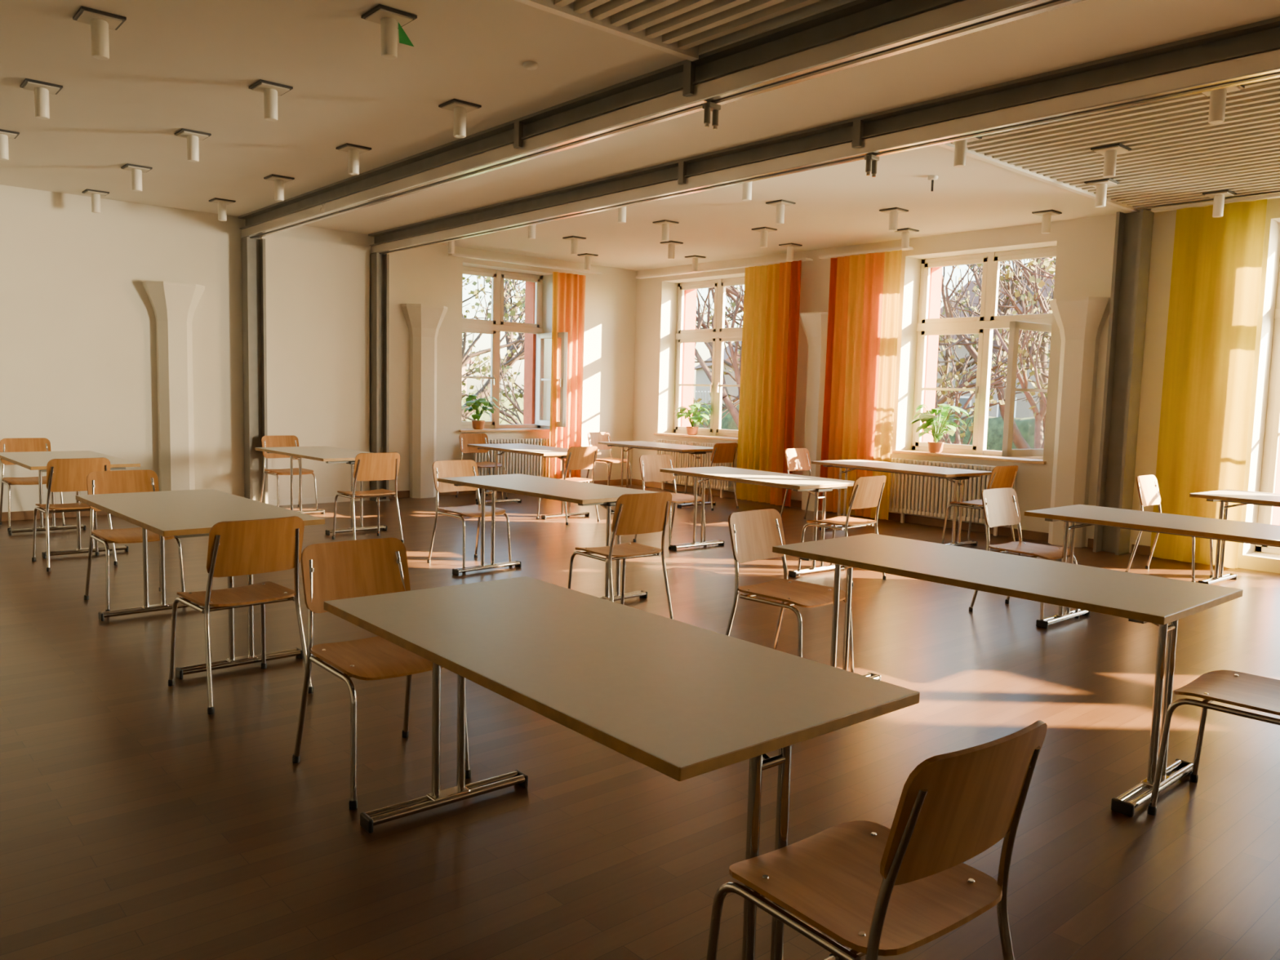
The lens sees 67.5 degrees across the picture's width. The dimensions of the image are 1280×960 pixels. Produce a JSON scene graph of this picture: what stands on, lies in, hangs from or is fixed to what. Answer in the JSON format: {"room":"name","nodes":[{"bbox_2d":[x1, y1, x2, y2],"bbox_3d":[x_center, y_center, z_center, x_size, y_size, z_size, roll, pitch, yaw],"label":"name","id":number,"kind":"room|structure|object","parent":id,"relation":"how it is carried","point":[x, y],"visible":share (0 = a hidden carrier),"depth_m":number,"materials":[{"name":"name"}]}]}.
{"room":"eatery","nodes":[
{"label":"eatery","id":0,"kind":"room"},
{"bbox_2d":[0,184,636,511],"bbox_3d":[-5.085,0.228,10.896,12.630,7.350,0.620,-3,7,-41],"label":"wall","id":1,"kind":"structure","parent":0,"point":[78,347],"depth_m":10.25,"materials":[{"name":"white paint"}]},
{"bbox_2d":[142,280,204,491],"bbox_3d":[-4.963,-0.868,10.283,0.580,2.450,0.270,-3,7,-41],"label":"pilaster","id":2,"kind":"object","parent":1,"relation":"attached to","point":[174,304],"visible":0.88,"depth_m":10.24,"materials":[{"name":"white paint"}]},
{"bbox_2d":[260,234,369,506],"bbox_3d":[-3.828,-1.266,11.370,1.290,3.100,0.064,-3,7,-41],"label":"wall panel","id":3,"kind":"object","parent":1,"relation":"attached to","point":[317,291],"depth_m":11.34,"materials":[{"name":"white paint"}]},
{"bbox_2d":[1,478,631,521],"bbox_3d":[-4.726,0.277,10.791,12.230,0.090,0.018,-3,7,-41],"label":"baseboard","id":4,"kind":"structure","parent":1,"relation":"attached to","point":[17,515],"depth_m":9.91,"materials":[{"name":"brown wood"}]},
{"bbox_2d":[400,303,447,497],"bbox_3d":[-2.726,-0.991,12.233,0.580,2.450,0.270,-3,7,-41],"label":"pilaster","id":5,"kind":"object","parent":1,"relation":"attached to","point":[424,322],"visible":0.98,"depth_m":12.19,"materials":[{"name":"white paint"}]},
{"bbox_2d":[458,427,550,432],"bbox_3d":[-1.899,-0.696,13.351,1.590,0.030,0.365,-3,7,-41],"label":"window sill","id":6,"kind":"structure","parent":1,"relation":"attached to","point":[535,429],"depth_m":13.23,"materials":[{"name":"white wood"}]},
{"bbox_2d":[461,394,501,429],"bbox_3d":[-2.173,-0.924,13.009,0.547,0.470,0.532,-3,7,-41],"label":"potted plant","id":7,"kind":"object","parent":6,"relation":"on","point":[477,424],"visible":1,"depth_m":12.96,"materials":[{"name":"green plant"}]},
{"bbox_2d":[471,438,549,477],"bbox_3d":[-1.744,-0.202,13.265,1.350,0.740,0.149,-3,7,-41],"label":"radiator","id":8,"kind":"object","parent":1,"relation":"attached to","point":[509,455],"visible":0.34,"depth_m":13.21,"materials":[{"name":"metal"}]},
{"bbox_2d":[461,266,568,428],"bbox_3d":[-1.790,-1.790,13.157,1.510,2.200,0.750,-3,7,-41],"label":"window","id":9,"kind":"structure","parent":1,"relation":"in","point":[494,326],"depth_m":13.40,"materials":[{"name":"paint"}]},
{"bbox_2d":[448,253,602,274],"bbox_3d":[-1.548,-2.940,13.050,2.450,0.040,0.260,-3,7,-41],"label":"rail","id":10,"kind":"object","parent":1,"relation":"attached to","point":[457,255],"depth_m":12.88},
{"bbox_2d":[548,271,585,479],"bbox_3d":[-1.032,-1.404,13.587,0.609,3.010,0.070,-3,7,-41],"label":"curtain","id":11,"kind":"object","parent":1,"relation":"hanging from","point":[568,289],"visible":0.8,"depth_m":13.57,"materials":[{"name":"orange fabric"}]},
{"bbox_2d":[0,484,1279,959],"bbox_3d":[0.908,1.159,4.384,13.030,0.200,17.970,-3,7,-41],"label":"floor","id":12,"kind":"structure","parent":0,"point":[138,822],"depth_m":3.59,"materials":[{"name":"brown wood"}]},
{"bbox_2d":[0,437,66,531],"bbox_3d":[-5.821,0.028,9.145,0.479,0.832,0.539,-3,7,-41],"label":"dining chair","id":13,"kind":"object","parent":12,"relation":"on","point":[33,444],"visible":0.59,"depth_m":9.19,"materials":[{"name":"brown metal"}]},
{"bbox_2d":[0,450,140,558],"bbox_3d":[-4.975,0.176,8.275,0.775,0.740,1.690,-3,7,-42],"label":"folding table","id":14,"kind":"object","parent":12,"relation":"on","point":[32,460],"visible":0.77,"depth_m":8.19,"materials":[{"name":"laminate"}]},
{"bbox_2d":[31,457,117,571],"bbox_3d":[-4.368,0.229,7.370,0.479,0.832,0.539,-3,7,-43],"label":"dining chair","id":15,"kind":"object","parent":12,"relation":"on","point":[63,475],"visible":0.73,"depth_m":7.16,"materials":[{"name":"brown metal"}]},
{"bbox_2d":[84,469,185,611],"bbox_3d":[-3.242,0.372,6.133,0.479,0.832,0.539,-3,7,-42],"label":"dining chair","id":16,"kind":"object","parent":12,"relation":"on","point":[144,480],"visible":0.68,"depth_m":6.17,"materials":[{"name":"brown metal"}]},
{"bbox_2d":[75,488,324,679],"bbox_3d":[-2.484,0.513,5.318,0.775,0.740,1.690,-3,7,-42],"label":"folding table","id":17,"kind":"object","parent":12,"relation":"on","point":[184,513],"visible":0.71,"depth_m":5.11,"materials":[{"name":"laminate"}]},
{"bbox_2d":[168,515,313,714],"bbox_3d":[-1.861,0.564,4.441,0.479,0.832,0.539,-4,7,-44],"label":"dining chair","id":18,"kind":"object","parent":12,"relation":"on","point":[256,546],"visible":0.99,"depth_m":4.28,"materials":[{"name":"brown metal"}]},
{"bbox_2d":[241,236,267,503],"bbox_3d":[-4.348,-1.187,10.806,0.220,3.020,0.200,-3,7,-41],"label":"steel post","id":19,"kind":"object","parent":12,"relation":"on","point":[253,250],"visible":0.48,"depth_m":10.76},
{"bbox_2d":[259,435,318,510],"bbox_3d":[-3.942,-0.070,10.730,0.479,0.832,0.539,-3,7,-42],"label":"dining chair","id":20,"kind":"object","parent":12,"relation":"on","point":[280,441],"visible":0.8,"depth_m":10.77,"materials":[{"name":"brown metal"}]},
{"bbox_2d":[255,446,386,535],"bbox_3d":[-3.227,0.080,9.799,0.775,0.740,1.690,-3,7,-42],"label":"folding table","id":21,"kind":"object","parent":12,"relation":"on","point":[330,455],"visible":0.72,"depth_m":9.55,"materials":[{"name":"laminate"}]},
{"bbox_2d":[332,452,404,542],"bbox_3d":[-2.496,0.148,8.765,0.479,0.832,0.539,-3,7,-39],"label":"dining chair","id":22,"kind":"object","parent":12,"relation":"on","point":[367,466],"visible":0.97,"depth_m":8.60,"materials":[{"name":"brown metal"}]},
{"bbox_2d":[369,253,390,501],"bbox_3d":[-3.211,-1.249,11.798,0.180,3.020,0.200,-3,7,-41],"label":"steel post","id":23,"kind":"object","parent":12,"relation":"on","point":[379,263],"visible":0.93,"depth_m":11.74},
{"bbox_2d":[292,537,471,809],"bbox_3d":[-0.960,0.670,3.550,0.479,0.832,0.539,-3,7,-40],"label":"dining chair","id":24,"kind":"object","parent":12,"relation":"on","point":[348,569],"visible":0.71,"depth_m":3.59,"materials":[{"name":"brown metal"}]},
{"bbox_2d":[426,459,512,573],"bbox_3d":[-1.370,0.273,7.726,0.479,0.832,0.539,-3,7,-43],"label":"dining chair","id":25,"kind":"object","parent":12,"relation":"on","point":[465,468],"visible":0.88,"depth_m":7.77,"materials":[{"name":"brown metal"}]},
{"bbox_2d":[455,433,507,501],"bbox_3d":[-2.044,-0.175,12.386,0.479,0.832,0.539,-3,7,-39],"label":"dining chair","id":26,"kind":"object","parent":12,"relation":"on","point":[464,438],"visible":0.7,"depth_m":12.49,"materials":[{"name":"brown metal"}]},
{"bbox_2d":[466,443,600,519],"bbox_3d":[-1.284,-0.008,11.295,0.775,0.740,1.690,-3,7,-39],"label":"folding table","id":27,"kind":"object","parent":12,"relation":"on","point":[545,451],"visible":0.8,"depth_m":11.06,"materials":[{"name":"laminate"}]},
{"bbox_2d":[437,473,657,600],"bbox_3d":[-0.685,0.406,6.979,0.775,0.740,1.690,-4,7,-44],"label":"folding table","id":28,"kind":"object","parent":12,"relation":"on","point":[584,494],"visible":0.74,"depth_m":6.82,"materials":[{"name":"laminate"}]},
{"bbox_2d":[536,445,599,524],"bbox_3d":[-0.783,0.032,10.496,0.479,0.832,0.539,-4,7,-44],"label":"dining chair","id":29,"kind":"object","parent":12,"relation":"on","point":[577,457],"visible":0.66,"depth_m":10.31,"materials":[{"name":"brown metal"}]},
{"bbox_2d":[586,431,631,488],"bbox_3d":[-0.450,-0.260,13.749,0.479,0.832,0.539,-3,7,-43],"label":"dining chair","id":30,"kind":"object","parent":12,"relation":"on","point":[593,437],"visible":0.69,"depth_m":13.83,"materials":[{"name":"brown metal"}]},
{"bbox_2d":[567,491,673,619],"bbox_3d":[-0.123,0.469,5.957,0.479,0.832,0.539,-3,7,-38],"label":"dining chair","id":31,"kind":"object","parent":12,"relation":"on","point":[642,513],"visible":0.88,"depth_m":5.79,"materials":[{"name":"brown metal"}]},
{"bbox_2d":[324,576,919,959],"bbox_3d":[-0.183,0.814,2.704,0.775,0.740,1.690,-3,7,-40],"label":"folding table","id":32,"kind":"object","parent":12,"relation":"on","point":[681,700],"visible":0.94,"depth_m":2.39,"materials":[{"name":"laminate"}]},
{"bbox_2d":[598,440,715,508],"bbox_3d":[0.260,-0.093,12.641,0.775,0.740,1.690,-3,7,-40],"label":"folding table","id":33,"kind":"object","parent":12,"relation":"on","point":[680,448],"visible":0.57,"depth_m":12.32,"materials":[{"name":"laminate"}]},
{"bbox_2d":[633,454,706,549],"bbox_3d":[0.295,0.192,9.071,0.479,0.832,0.539,-3,7,-39],"label":"dining chair","id":34,"kind":"object","parent":12,"relation":"on","point":[650,464],"visible":0.64,"depth_m":9.18,"materials":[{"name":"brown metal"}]},
{"bbox_2d":[683,442,738,511],"bbox_3d":[0.902,-0.069,12.058,0.479,0.832,0.539,-3,7,-41],"label":"dining chair","id":35,"kind":"object","parent":12,"relation":"on","point":[725,452],"visible":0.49,"depth_m":11.85,"materials":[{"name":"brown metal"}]},
{"bbox_2d":[659,466,854,577],"bbox_3d":[1.000,0.326,8.316,0.775,0.740,1.690,-3,7,-38],"label":"folding table","id":36,"kind":"object","parent":12,"relation":"on","point":[810,484],"visible":0.88,"depth_m":8.05,"materials":[{"name":"laminate"}]},
{"bbox_2d":[725,508,853,672],"bbox_3d":[0.750,0.594,4.842,0.479,0.832,0.539,-4,7,-44],"label":"dining chair","id":37,"kind":"object","parent":12,"relation":"on","point":[753,534],"visible":0.88,"depth_m":4.89,"materials":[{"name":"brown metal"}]},
{"bbox_2d":[780,448,840,519],"bbox_3d":[1.935,0.074,10.806,0.479,0.832,0.539,-3,7,-41],"label":"dining chair","id":38,"kind":"object","parent":12,"relation":"on","point":[797,459],"visible":0.46,"depth_m":10.96,"materials":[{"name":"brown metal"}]},
{"bbox_2d":[796,475,886,586],"bbox_3d":[1.611,0.363,7.587,0.479,0.832,0.539,-3,7,-43],"label":"dining chair","id":39,"kind":"object","parent":12,"relation":"on","point":[867,491],"visible":0.96,"depth_m":7.43,"materials":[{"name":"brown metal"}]},
{"bbox_2d":[706,720,1047,959],"bbox_3d":[0.469,0.854,1.952,0.479,0.832,0.539,-3,7,-37],"label":"dining chair","id":40,"kind":"object","parent":12,"relation":"on","point":[875,889],"visible":1,"depth_m":1.82,"materials":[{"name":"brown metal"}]},
{"bbox_2d":[811,459,991,546],"bbox_3d":[2.641,0.227,9.839,0.775,0.740,1.690,-3,7,-37],"label":"folding table","id":41,"kind":"object","parent":12,"relation":"on","point":[943,473],"visible":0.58,"depth_m":9.46,"materials":[{"name":"laminate"}]},
{"bbox_2d":[941,465,1017,551],"bbox_3d":[3.279,0.257,9.200,0.479,0.832,0.539,-3,7,-38],"label":"dining chair","id":42,"kind":"object","parent":12,"relation":"on","point":[1002,477],"visible":0.58,"depth_m":9.03,"materials":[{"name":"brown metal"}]},
{"bbox_2d":[772,533,1243,817],"bbox_3d":[1.449,0.730,4.068,0.775,0.740,1.690,-3,7,-41],"label":"folding table","id":43,"kind":"object","parent":12,"relation":"on","point":[1141,598],"visible":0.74,"depth_m":3.74,"materials":[{"name":"laminate"}]},
{"bbox_2d":[968,487,1079,620],"bbox_3d":[2.601,0.495,6.430,0.479,0.832,0.539,-3,7,-38],"label":"dining chair","id":44,"kind":"object","parent":12,"relation":"on","point":[1000,505],"visible":0.89,"depth_m":6.52,"materials":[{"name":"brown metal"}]},
{"bbox_2d":[1093,208,1153,555],"bbox_3d":[4.601,-0.904,9.119,0.240,3.226,0.240,-3,7,-41],"label":"steel post","id":45,"kind":"object","parent":12,"relation":"on","point":[1133,230],"visible":1,"depth_m":9.08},
{"bbox_2d":[1024,504,1279,628],"bbox_3d":[3.275,0.624,5.726,0.775,0.740,1.690,-3,7,-41],"label":"folding table","id":46,"kind":"object","parent":12,"relation":"on","point":[1253,533],"visible":0.92,"depth_m":5.78,"materials":[{"name":"laminate"}]},
{"bbox_2d":[1124,475,1213,582],"bbox_3d":[4.458,0.397,8.009,0.479,0.832,0.539,-3,7,-42],"label":"dining chair","id":47,"kind":"object","parent":12,"relation":"on","point":[1148,493],"visible":0.48,"depth_m":8.11,"materials":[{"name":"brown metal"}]},
{"bbox_2d":[1146,670,1279,815],"bbox_3d":[2.148,0.773,3.297,0.479,0.832,0.539,-3,7,-43],"label":"dining chair","id":48,"kind":"object","parent":12,"relation":"on","point":[1251,691],"visible":1,"depth_m":3.34,"materials":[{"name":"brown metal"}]},
{"bbox_2d":[1189,488,1279,584],"bbox_3d":[5.183,0.535,7.218,0.775,0.740,1.690,-3,7,-39],"label":"folding table","id":49,"kind":"object","parent":12,"relation":"on","point":[1224,496],"visible":0.88,"depth_m":7.66,"materials":[{"name":"laminate"}]},
{"bbox_2d":[0,0,1279,271],"bbox_3d":[1.001,-2.427,4.053,12.230,0.494,17.170,-3,7,-41],"label":"ceiling","id":50,"kind":"structure","parent":0,"point":[171,66],"depth_m":6.31,"materials":[{"name":"paint"}]},
{"bbox_2d":[19,78,62,119],"bbox_3d":[-3.771,-2.384,6.033,0.200,0.199,0.200,-3,7,-41],"label":"ceiling spotlight","id":51,"kind":"object","parent":50,"relation":"attached to","point":[42,90],"depth_m":6.00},
{"bbox_2d":[72,5,126,60],"bbox_3d":[-2.745,-2.250,4.865,0.200,0.199,0.200,-3,7,-41],"label":"ceiling spotlight","id":52,"kind":"object","parent":50,"relation":"attached to","point":[100,22],"depth_m":4.83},
{"bbox_2d":[120,163,152,191],"bbox_3d":[-4.360,-2.608,8.294,0.200,0.199,0.200,-3,7,-41],"label":"ceiling spotlight","id":53,"kind":"object","parent":50,"relation":"attached to","point":[136,170],"depth_m":8.26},
{"bbox_2d":[174,128,211,162],"bbox_3d":[-3.322,-2.472,7.111,0.200,0.199,0.200,-3,7,-41],"label":"ceiling spotlight","id":54,"kind":"object","parent":50,"relation":"attached to","point":[193,137],"depth_m":7.08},
{"bbox_2d":[248,79,293,121],"bbox_3d":[-2.290,-2.337,5.936,0.200,0.199,0.200,-3,7,-41],"label":"ceiling spotlight","id":55,"kind":"object","parent":50,"relation":"attached to","point":[271,90],"depth_m":5.90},
{"bbox_2d":[335,142,371,175],"bbox_3d":[-2.217,-2.472,7.413,0.200,0.199,0.200,-3,7,-41],"label":"ceiling spotlight","id":56,"kind":"object","parent":50,"relation":"attached to","point":[354,150],"depth_m":7.38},
{"bbox_2d":[360,4,417,59],"bbox_3d":[-1.244,-2.200,4.746,0.200,0.199,0.200,-3,7,-41],"label":"ceiling spotlight","id":57,"kind":"object","parent":50,"relation":"attached to","point":[389,18],"depth_m":4.71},
{"bbox_2d":[438,98,481,137],"bbox_3d":[-1.172,-2.335,6.223,0.200,0.199,0.200,-3,7,-41],"label":"ceiling spotlight","id":58,"kind":"object","parent":50,"relation":"attached to","point":[460,108],"depth_m":6.19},
{"bbox_2d":[238,0,1084,238],"bbox_3d":[1.239,-2.082,4.296,0.200,0.246,17.140,-3,7,-41],"label":"beam","id":59,"kind":"structure","parent":50,"relation":"attached to","point":[856,33],"depth_m":5.36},
{"bbox_2d":[514,0,821,61],"bbox_3d":[1.161,-1.782,-0.575,6.300,0.130,9.880,-3,7,-41],"label":"ceiling panel","id":60,"kind":"object","parent":50,"relation":"attached to","point":[677,28],"visible":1,"depth_m":4.65,"materials":[{"name":"paint"}]},
{"bbox_2d":[368,16,1279,254],"bbox_3d":[2.399,-2.146,5.307,0.200,0.246,17.140,-3,7,-41],"label":"beam","id":61,"kind":"structure","parent":50,"relation":"attached to","point":[1249,53],"depth_m":5.96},
{"bbox_2d":[937,77,1279,212],"bbox_3d":[6.425,-2.071,4.015,4.120,0.130,9.880,-3,7,-41],"label":"ceiling panel","id":62,"kind":"object","parent":50,"relation":"attached to","point":[1175,156],"visible":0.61,"depth_m":6.88,"materials":[{"name":"paint"}]},
{"bbox_2d":[951,136,982,167],"bbox_3d":[2.220,-2.275,6.631,0.200,0.199,0.200,-3,7,-41],"label":"ceiling spotlight","id":63,"kind":"object","parent":62,"relation":"attached to","point":[960,148],"visible":0.69,"depth_m":6.60,"materials":[{"name":"metal"}]},
{"bbox_2d":[1084,177,1119,207],"bbox_3d":[3.792,-2.349,7.869,0.200,0.199,0.200,-3,7,-41],"label":"ceiling spotlight","id":64,"kind":"object","parent":62,"relation":"attached to","point":[1101,184],"visible":1,"depth_m":7.84,"materials":[{"name":"metal"}]},
{"bbox_2d":[1090,142,1131,177],"bbox_3d":[3.353,-2.264,6.825,0.200,0.199,0.200,-3,7,-41],"label":"ceiling spotlight","id":65,"kind":"object","parent":62,"relation":"attached to","point":[1110,151],"visible":1,"depth_m":6.79,"materials":[{"name":"metal"}]},
{"bbox_2d":[1151,192,1279,212],"bbox_3d":[6.095,-2.298,7.226,0.080,0.025,4.200,-3,7,-41],"label":"rail","id":66,"kind":"object","parent":62,"relation":"attached to","point":[1273,195],"visible":1,"depth_m":8.40,"materials":[{"name":"metal"}]},
{"bbox_2d":[1150,199,1266,568],"bbox_3d":[5.041,-0.833,8.526,0.051,3.175,0.733,-3,7,-41],"label":"curtain","id":67,"kind":"object","parent":66,"relation":"hanging from","point":[1217,262],"visible":0.9,"depth_m":8.50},
{"bbox_2d":[1202,189,1236,217],"bbox_3d":[4.939,-2.347,8.168,0.200,0.199,0.200,-3,7,-41],"label":"ceiling spotlight","id":68,"kind":"object","parent":62,"relation":"attached to","point":[1218,196],"visible":1,"depth_m":8.14,"materials":[{"name":"metal"}]},
{"bbox_2d":[1201,84,1244,124],"bbox_3d":[3.287,-2.138,5.446,0.200,0.199,0.200,-3,7,-41],"label":"ceiling spotlight","id":69,"kind":"object","parent":62,"relation":"attached to","point":[1217,97],"visible":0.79,"depth_m":5.42,"materials":[{"name":"metal"}]},
{"bbox_2d":[631,197,1279,573],"bbox_3d":[5.679,0.710,8.669,0.620,7.350,18.190,-3,7,-41],"label":"wall","id":70,"kind":"structure","parent":0,"point":[1084,260],"depth_m":10.06,"materials":[{"name":"white paint"}]},
{"bbox_2d":[653,439,733,497],"bbox_3d":[0.739,-0.178,13.693,0.149,0.740,1.600,-3,7,-41],"label":"radiator","id":71,"kind":"object","parent":70,"relation":"attached to","point":[680,460],"visible":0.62,"depth_m":13.60,"materials":[{"name":"metal"}]},
{"bbox_2d":[653,432,737,440],"bbox_3d":[0.943,-0.620,13.748,0.365,0.030,1.830,-3,7,-41],"label":"window sill","id":72,"kind":"structure","parent":70,"relation":"attached to","point":[674,434],"depth_m":13.70,"materials":[{"name":"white wood"}]},
{"bbox_2d":[672,402,711,435],"bbox_3d":[0.769,-0.892,13.874,0.584,0.477,0.526,1,5,-6],"label":"potted plant","id":73,"kind":"object","parent":72,"relation":"on","point":[691,430],"visible":1,"depth_m":13.80,"materials":[{"name":"green plant"}]},
{"bbox_2d":[673,276,744,437],"bbox_3d":[1.119,-1.752,13.772,0.115,2.240,1.750,-3,7,-41],"label":"window","id":74,"kind":"structure","parent":70,"relation":"in","point":[718,335],"depth_m":13.81,"materials":[{"name":"paint"}]},
{"bbox_2d":[635,257,813,279],"bbox_3d":[1.083,-2.872,13.045,0.260,0.040,3.200,-3,7,-41],"label":"rail","id":75,"kind":"object","parent":70,"relation":"attached to","point":[753,264],"visible":0.97,"depth_m":12.85,"materials":[{"name":"metal"}]},
{"bbox_2d":[736,263,779,502],"bbox_3d":[1.569,-1.243,12.484,0.054,3.065,0.692,-3,7,-41],"label":"curtain","id":76,"kind":"object","parent":75,"relation":"hanging from","point":[761,295],"visible":0.91,"depth_m":12.50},
{"bbox_2d":[769,260,801,506],"bbox_3d":[1.846,-1.198,12.078,0.072,3.065,0.352,-3,7,-41],"label":"curtain","id":77,"kind":"object","parent":75,"relation":"hanging from","point":[789,282],"visible":0.88,"depth_m":12.07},
{"bbox_2d":[799,311,828,511],"bbox_3d":[2.162,-0.837,11.928,0.270,2.450,0.580,-3,7,-41],"label":"pilaster","id":78,"kind":"object","parent":70,"relation":"attached to","point":[815,325],"visible":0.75,"depth_m":11.87,"materials":[{"name":"white paint"}]},
{"bbox_2d":[818,246,913,258],"bbox_3d":[2.678,-2.663,11.229,0.260,0.040,1.250,-3,7,-41],"label":"rail","id":79,"kind":"object","parent":70,"relation":"attached to","point":[828,256],"visible":0.69,"depth_m":11.15,"materials":[{"name":"metal"}]},
{"bbox_2d":[817,256,849,512],"bbox_3d":[2.364,-1.138,11.577,0.062,3.065,0.314,-4,7,-43],"label":"curtain","id":80,"kind":"object","parent":79,"relation":"hanging from","point":[836,351],"visible":0.89,"depth_m":11.57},
{"bbox_2d":[840,249,902,519],"bbox_3d":[2.676,-1.093,11.176,0.057,3.065,0.729,-3,7,-41],"label":"curtain","id":81,"kind":"object","parent":79,"relation":"hanging from","point":[874,278],"visible":0.77,"depth_m":11.14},
{"bbox_2d":[631,478,1150,555],"bbox_3d":[5.517,0.763,8.373,0.018,0.090,17.150,-3,7,-41],"label":"baseboard","id":82,"kind":"structure","parent":70,"relation":"attached to","point":[1030,535],"depth_m":10.81,"materials":[{"name":"brown wood"}]},
{"bbox_2d":[888,457,1015,536],"bbox_3d":[3.418,0.173,10.642,0.149,0.740,1.550,-3,7,-41],"label":"radiator","id":83,"kind":"object","parent":70,"relation":"attached to","point":[939,510],"visible":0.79,"depth_m":10.69,"materials":[{"name":"metal"}]},
{"bbox_2d":[891,449,1046,464],"bbox_3d":[3.678,-0.262,10.633,0.365,0.030,1.850,-3,7,-41],"label":"window sill","id":84,"kind":"structure","parent":70,"relation":"attached to","point":[1018,460],"depth_m":10.48,"materials":[{"name":"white wood"}]},
{"bbox_2d":[909,404,969,453],"bbox_3d":[3.387,-0.588,10.893,0.624,0.556,0.612,0,5,-15],"label":"potted plant","id":85,"kind":"object","parent":84,"relation":"on","point":[935,446],"visible":1,"depth_m":10.85,"materials":[{"name":"green plant"}]},
{"bbox_2d":[911,246,1056,459],"bbox_3d":[3.567,-1.379,10.408,0.876,2.240,1.770,-3,7,-41],"label":"window","id":86,"kind":"structure","parent":70,"relation":"in","point":[984,325],"depth_m":10.66,"materials":[{"name":"paint"}]},
{"bbox_2d":[1048,297,1110,547],"bbox_3d":[4.279,-0.560,9.518,0.270,2.450,0.580,-3,7,-41],"label":"pilaster","id":87,"kind":"object","parent":70,"relation":"attached to","point":[1081,321],"visible":0.91,"depth_m":9.46,"materials":[{"name":"white paint"}]},
{"bbox_2d":[1254,261,1279,555],"bbox_3d":[6.254,-0.731,7.946,0.115,2.940,1.800,-3,7,-41],"label":"window","id":88,"kind":"structure","parent":70,"relation":"in","point":[1272,433],"depth_m":8.60,"materials":[{"name":"paint"}]},
{"label":"outside","id":89,"kind":"structure","parent":0,"visible":0},
{"bbox_3d":[9.793,1.462,42.164,150.000,0.100,170.000,-3,7,-41],"label":"ground","id":90,"kind":"structure","parent":89,"visible":0},
{"bbox_2d":[461,279,524,424],"bbox_3d":[-3.350,-2.592,26.645,6.924,10.210,7.272,-3,7,-41],"label":"bare tree","id":91,"kind":"object","parent":90,"relation":"on","point":[515,405],"visible":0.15,"depth_m":25.00,"materials":[{"name":"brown plant"}]},
{"bbox_2d":[461,275,524,421],"bbox_3d":[-5.127,-3.028,28.287,9.434,10.728,6.950,2,5,2],"label":"bare tree","id":92,"kind":"object","parent":90,"relation":"on","point":[509,361],"visible":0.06,"depth_m":27.13,"materials":[{"name":"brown plant"}]},
{"bbox_2d":[462,389,524,424],"bbox_3d":[-8.675,-0.892,35.023,1.883,4.957,29.282,6,7,41],"label":"hedge","id":93,"kind":"object","parent":90,"relation":"on","point":[485,416],"visible":0.02,"depth_m":37.94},
{"bbox_2d":[462,279,525,382],"bbox_3d":[-5.619,-2.276,22.818,7.551,10.162,8.118,-3,7,-41],"label":"bare tree","id":94,"kind":"object","parent":90,"relation":"on","point":[465,357],"visible":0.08,"depth_m":22.30,"materials":[{"name":"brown plant"}]},
{"bbox_2d":[693,341,741,404],"bbox_3d":[10.639,-7.309,72.623,11.800,11.800,18.800,1,5,-3],"label":"neighbouring house","id":95,"kind":"structure","parent":90,"relation":"on","point":[703,393],"depth_m":72.33,"materials":[{"name":"tile"}]},
{"bbox_2d":[694,284,743,427],"bbox_3d":[1.983,-1.825,22.959,6.571,9.678,5.452,5,6,30],"label":"bare tree","id":96,"kind":"object","parent":90,"relation":"on","point":[731,291],"visible":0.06,"depth_m":21.87,"materials":[{"name":"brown plant"}]},
{"bbox_2d":[693,401,1044,450],"bbox_3d":[11.444,-0.187,34.075,1.856,4.757,32.007,-3,7,-41],"label":"hedge","id":97,"kind":"object","parent":90,"relation":"on","point":[1025,426],"visible":0.07,"depth_m":32.53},
{"bbox_2d":[693,266,1050,450],"bbox_3d":[5.103,-1.508,24.326,9.535,8.892,5.766,3,5,12],"label":"bare tree","id":98,"kind":"object","parent":90,"relation":"on","point":[732,304],"visible":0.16,"depth_m":23.10,"materials":[{"name":"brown plant"}]},
{"bbox_2d":[937,260,1023,400],"bbox_3d":[8.450,-3.136,29.392,8.874,11.462,6.103,5,6,35],"label":"bare tree","id":99,"kind":"object","parent":90,"relation":"on","point":[959,367],"visible":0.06,"depth_m":28.82,"materials":[{"name":"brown plant"}]},
{"bbox_2d":[933,256,1056,448],"bbox_3d":[7.791,-1.528,20.488,4.915,9.880,8.131,-1,6,-27],"label":"bare tree","id":100,"kind":"object","parent":90,"relation":"on","point":[1037,295],"visible":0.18,"depth_m":20.37,"materials":[{"name":"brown plant"}]},
{"bbox_2d":[936,257,1054,417],"bbox_3d":[21.519,-4.585,45.087,10.800,12.000,13.800,-3,7,-41],"label":"neighbouring house","id":101,"kind":"structure","parent":90,"relation":"on","point":[1021,410],"depth_m":44.70,"materials":[{"name":"tile"}]},
{"bbox_2d":[937,257,1055,448],"bbox_3d":[9.543,-2.678,24.490,6.668,11.492,5.651,0,6,-18],"label":"bare tree","id":102,"kind":"object","parent":90,"relation":"on","point":[1018,440],"visible":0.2,"depth_m":23.68,"materials":[{"name":"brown plant"}]},
{"bbox_2d":[964,269,1054,417],"bbox_3d":[11.344,-0.662,21.495,6.505,8.063,5.879,0,6,-17],"label":"bare tree","id":103,"kind":"object","parent":90,"relation":"on","point":[1047,335],"visible":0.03,"depth_m":22.07,"materials":[{"name":"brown plant"}]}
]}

